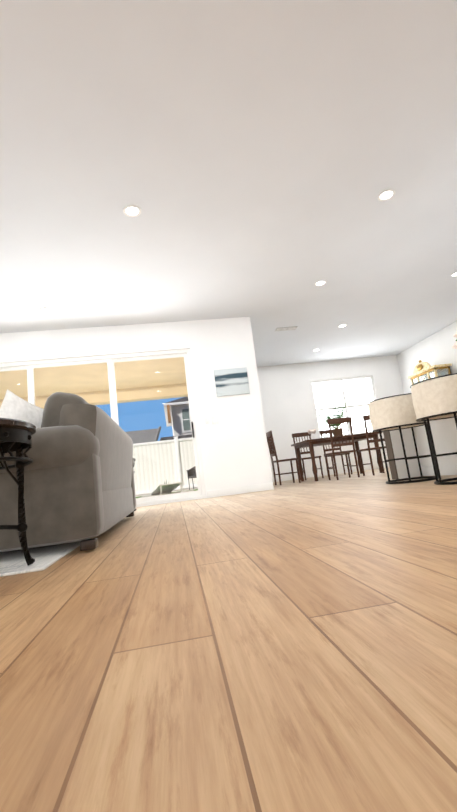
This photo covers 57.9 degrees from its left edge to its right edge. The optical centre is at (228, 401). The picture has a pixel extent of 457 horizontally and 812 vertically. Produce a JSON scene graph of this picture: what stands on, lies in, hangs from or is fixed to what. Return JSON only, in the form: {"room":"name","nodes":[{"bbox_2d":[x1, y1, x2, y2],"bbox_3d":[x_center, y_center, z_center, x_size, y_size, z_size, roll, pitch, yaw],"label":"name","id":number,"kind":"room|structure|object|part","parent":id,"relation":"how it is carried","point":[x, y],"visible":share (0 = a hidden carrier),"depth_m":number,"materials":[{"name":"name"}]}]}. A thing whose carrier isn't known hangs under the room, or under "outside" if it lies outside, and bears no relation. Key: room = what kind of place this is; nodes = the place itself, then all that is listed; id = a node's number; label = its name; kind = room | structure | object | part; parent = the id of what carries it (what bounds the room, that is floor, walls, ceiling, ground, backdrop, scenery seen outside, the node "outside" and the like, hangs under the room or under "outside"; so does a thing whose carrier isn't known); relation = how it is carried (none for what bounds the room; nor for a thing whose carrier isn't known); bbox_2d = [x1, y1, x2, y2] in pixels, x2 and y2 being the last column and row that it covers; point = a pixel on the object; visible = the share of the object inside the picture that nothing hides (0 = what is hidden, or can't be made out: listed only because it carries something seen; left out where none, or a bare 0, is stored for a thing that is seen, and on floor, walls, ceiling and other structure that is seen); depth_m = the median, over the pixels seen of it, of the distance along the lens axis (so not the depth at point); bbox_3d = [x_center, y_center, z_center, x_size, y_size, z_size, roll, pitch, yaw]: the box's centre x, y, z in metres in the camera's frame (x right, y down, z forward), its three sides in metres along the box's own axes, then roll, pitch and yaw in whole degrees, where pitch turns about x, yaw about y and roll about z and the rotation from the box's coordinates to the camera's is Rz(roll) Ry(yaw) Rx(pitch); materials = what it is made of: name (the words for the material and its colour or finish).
{"room":"living room","nodes":[
{"label":"living room","id":0,"kind":"room"},
{"bbox_2d":[0,467,456,811],"bbox_3d":[0.322,1.044,3.902,15.480,0.150,12.300,-6,-10,-8],"label":"floor","id":1,"kind":"structure","parent":0,"point":[288,646],"depth_m":0.72,"materials":[{"name":"brown wood"}]},
{"bbox_2d":[0,538,89,576],"bbox_3d":[-2.220,1.133,3.092,2.480,0.012,3.000,-6,-10,-8],"label":"rug","id":2,"kind":"object","parent":1,"relation":"on","point":[12,562],"visible":0.4,"depth_m":2.15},
{"bbox_2d":[0,418,35,565],"bbox_3d":[-1.147,0.426,1.694,0.716,0.626,0.716,-14,-12,33],"label":"end table","id":3,"kind":"object","parent":2,"relation":"on","point":[15,434],"visible":1,"depth_m":1.90,"materials":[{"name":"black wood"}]},
{"bbox_2d":[0,389,135,551],"bbox_3d":[-1.325,0.541,3.266,0.998,0.990,2.314,-6,-10,-8],"label":"sofa","id":4,"kind":"object","parent":2,"relation":"on","point":[79,483],"visible":0.96,"depth_m":2.22,"materials":[{"name":"fabric"}]},
{"bbox_2d":[266,431,300,484],"bbox_3d":[1.054,1.068,7.996,0.463,1.035,0.440,-6,-10,-8],"label":"dining chair","id":5,"kind":"object","parent":1,"relation":"on","point":[271,444],"visible":0.94,"depth_m":7.88,"materials":[{"name":"brown wood"}]},
{"bbox_2d":[292,432,323,479],"bbox_3d":[1.720,1.158,8.980,0.440,1.035,0.463,-6,-10,-8],"label":"dining chair","id":6,"kind":"object","parent":1,"relation":"on","point":[296,435],"visible":0.46,"depth_m":9.15,"materials":[{"name":"brown wood"}]},
{"bbox_2d":[319,429,352,476],"bbox_3d":[2.360,1.096,9.075,0.440,1.035,0.463,-6,-10,-8],"label":"dining chair","id":7,"kind":"object","parent":1,"relation":"on","point":[326,432],"visible":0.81,"depth_m":9.21,"materials":[{"name":"brown wood"}]},
{"bbox_2d":[291,403,382,480],"bbox_3d":[2.107,0.785,8.187,1.500,1.399,1.050,-6,-10,-8],"label":"dining table","id":8,"kind":"object","parent":1,"relation":"on","point":[312,442],"visible":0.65,"depth_m":7.96,"materials":[{"name":"brown wood"}]},
{"bbox_2d":[324,417,359,479],"bbox_3d":[1.946,0.825,7.243,0.440,1.035,0.463,-6,-10,-8],"label":"dining chair","id":9,"kind":"object","parent":1,"relation":"on","point":[336,421],"visible":1,"depth_m":7.08,"materials":[{"name":"brown wood"}]},
{"bbox_2d":[358,415,388,475],"bbox_3d":[2.586,0.763,7.339,0.440,1.035,0.463,-6,-10,-8],"label":"dining chair","id":10,"kind":"object","parent":1,"relation":"on","point":[365,418],"visible":0.58,"depth_m":7.17,"materials":[{"name":"brown wood"}]},
{"bbox_2d":[367,393,438,483],"bbox_3d":[1.940,0.417,4.612,0.599,0.930,0.643,-6,-10,-8],"label":"stool","id":11,"kind":"object","parent":1,"relation":"on","point":[394,412],"visible":0.9,"depth_m":4.43,"materials":[{"name":"beige fabric"}]},
{"bbox_3d":[1.901,0.124,4.664,0.590,0.330,0.639,-6,-10,-8],"label":"seat","id":12,"kind":"part","parent":11,"relation":"part of","materials":[{"name":"beige fabric"}]},
{"bbox_3d":[1.981,0.571,4.588,0.555,0.610,0.555,-6,-10,-8],"label":"frame","id":13,"kind":"part","parent":11,"relation":"part of","materials":[{"name":"black metal"}]},
{"bbox_2d":[383,418,456,478],"bbox_3d":[2.954,0.195,3.994,1.454,0.905,3.093,-6,-10,-8],"label":"kitchen island","id":14,"kind":"object","parent":1,"relation":"on","point":[444,433],"depth_m":5.18,"materials":[{"name":"white wood"}]},
{"bbox_2d":[410,373,456,484],"bbox_3d":[2.053,0.250,3.745,0.599,0.930,0.643,-6,-10,-8],"label":"stool","id":15,"kind":"object","parent":1,"relation":"on","point":[434,398],"visible":1,"depth_m":3.63,"materials":[{"name":"beige fabric"}]},
{"bbox_3d":[2.014,-0.043,3.797,0.590,0.330,0.639,-6,-10,-8],"label":"seat","id":16,"kind":"part","parent":15,"relation":"part of","materials":[{"name":"beige fabric"}]},
{"bbox_3d":[2.094,0.405,3.721,0.555,0.610,0.555,-6,-10,-8],"label":"frame","id":17,"kind":"part","parent":15,"relation":"part of","materials":[{"name":"black metal"}]},
{"bbox_2d":[0,317,456,497],"bbox_3d":[0.139,-0.437,4.162,15.480,2.880,12.300,-6,-10,-8],"label":"wall","id":18,"kind":"structure","parent":0,"point":[277,401],"depth_m":6.77,"materials":[{"name":"paint"}]},
{"bbox_2d":[0,349,205,506],"bbox_3d":[-2.362,0.499,6.362,3.782,2.410,0.189,-6,-10,-8],"label":"sliding door","id":19,"kind":"structure","parent":18,"relation":"in","point":[109,360],"depth_m":6.51,"materials":[{"name":"clear glass"}]},
{"bbox_2d":[214,367,249,396],"bbox_3d":[0.054,-0.326,6.711,0.540,0.440,0.029,-6,-10,-8],"label":"framed picture","id":20,"kind":"object","parent":18,"relation":"attached to","point":[232,381],"visible":0.94,"depth_m":6.70,"materials":[{"name":"fabric"}]},
{"bbox_2d":[207,463,389,497],"bbox_3d":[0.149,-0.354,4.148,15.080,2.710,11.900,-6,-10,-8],"label":"baseboard","id":21,"kind":"structure","parent":18,"relation":"attached to","point":[239,490],"depth_m":6.46,"materials":[{"name":"white wood"}]},
{"bbox_2d":[310,375,382,437],"bbox_3d":[3.008,0.137,10.579,1.740,1.530,0.150,-6,-10,-8],"label":"nook window","id":22,"kind":"structure","parent":18,"relation":"in","point":[356,394],"depth_m":10.65,"materials":[{"name":"white glass"}]},
{"bbox_2d":[0,0,456,366],"bbox_3d":[-0.045,-1.918,4.423,15.480,0.150,12.300,-6,-10,-8],"label":"ceiling","id":23,"kind":"structure","parent":0,"point":[252,159],"depth_m":3.54,"materials":[{"name":"paint"}]},
{"bbox_2d":[123,205,140,216],"bbox_3d":[-0.916,-1.816,3.919,0.162,0.012,0.165,-6,-10,-8],"label":"recessed light","id":24,"kind":"object","parent":23,"relation":"in","point":[132,211],"depth_m":3.93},
{"bbox_2d":[275,326,297,330],"bbox_3d":[1.088,-1.384,7.785,0.408,0.012,0.190,-6,-10,-8],"label":"air vent","id":25,"kind":"object","parent":23,"relation":"in","point":[281,328],"depth_m":7.78,"materials":[{"name":"white metal"}]},
{"bbox_2d":[315,280,326,285],"bbox_3d":[1.341,-1.730,5.993,0.163,0.012,0.160,-6,-10,-8],"label":"recessed light","id":26,"kind":"object","parent":23,"relation":"in","point":[319,283],"depth_m":6.02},
{"bbox_2d":[378,189,394,200],"bbox_3d":[1.587,-2.085,4.152,0.168,0.012,0.165,-6,-10,-8],"label":"recessed light","id":27,"kind":"object","parent":23,"relation":"in","point":[388,194],"depth_m":4.16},
{"bbox_2d":[408,360,451,386],"bbox_3d":[4.599,0.176,9.141,0.496,2.315,1.040,-6,-10,-8],"label":"china cabinet","id":28,"kind":"object","parent":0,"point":[424,370],"visible":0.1,"depth_m":9.12,"materials":[{"name":"beige wood"}]},
{"label":"outside","id":29,"kind":"structure","parent":0,"visible":0},
{"bbox_2d":[136,487,197,497],"bbox_3d":[-1.895,5.294,26.090,70.000,0.307,39.920,-6,-10,-8],"label":"ground","id":30,"kind":"structure","parent":29,"point":[174,491],"depth_m":13.54,"materials":[{"name":"concrete"}]},
{"bbox_2d":[0,357,187,408],"bbox_3d":[-1.952,-0.956,8.727,18.000,6.030,3.770,-6,-10,-8],"label":"patio cover","id":31,"kind":"object","parent":30,"relation":"on","point":[166,368],"depth_m":8.90,"materials":[{"name":"beige paint"}]},
{"bbox_2d":[126,397,191,443],"bbox_3d":[7.850,1.006,31.513,37.600,7.600,18.626,-6,-10,-8],"label":"neighbor house","id":32,"kind":"structure","parent":30,"relation":"on","point":[142,434],"depth_m":28.53,"materials":[{"name":"paint"}]},
{"bbox_2d":[133,436,197,494],"bbox_3d":[-3.586,2.424,15.093,44.000,1.945,0.160,-6,-10,-8],"label":"fence","id":33,"kind":"object","parent":30,"relation":"on","point":[152,468],"depth_m":15.26,"materials":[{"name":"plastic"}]},
{"bbox_2d":[151,482,181,494],"bbox_3d":[-1.684,2.356,11.139,0.600,0.288,1.186,-3,-11,-23],"label":"cornhole","id":34,"kind":"object","parent":30,"relation":"on","point":[169,486],"depth_m":11.00,"materials":[{"name":"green wood"}]},
{"bbox_2d":[187,466,196,489],"bbox_3d":[-1.087,2.573,14.190,0.648,0.780,0.578,-9,-10,11],"label":"chair","id":35,"kind":"object","parent":30,"relation":"on","point":[190,473],"depth_m":14.36,"materials":[{"name":"wicker"}]}
]}

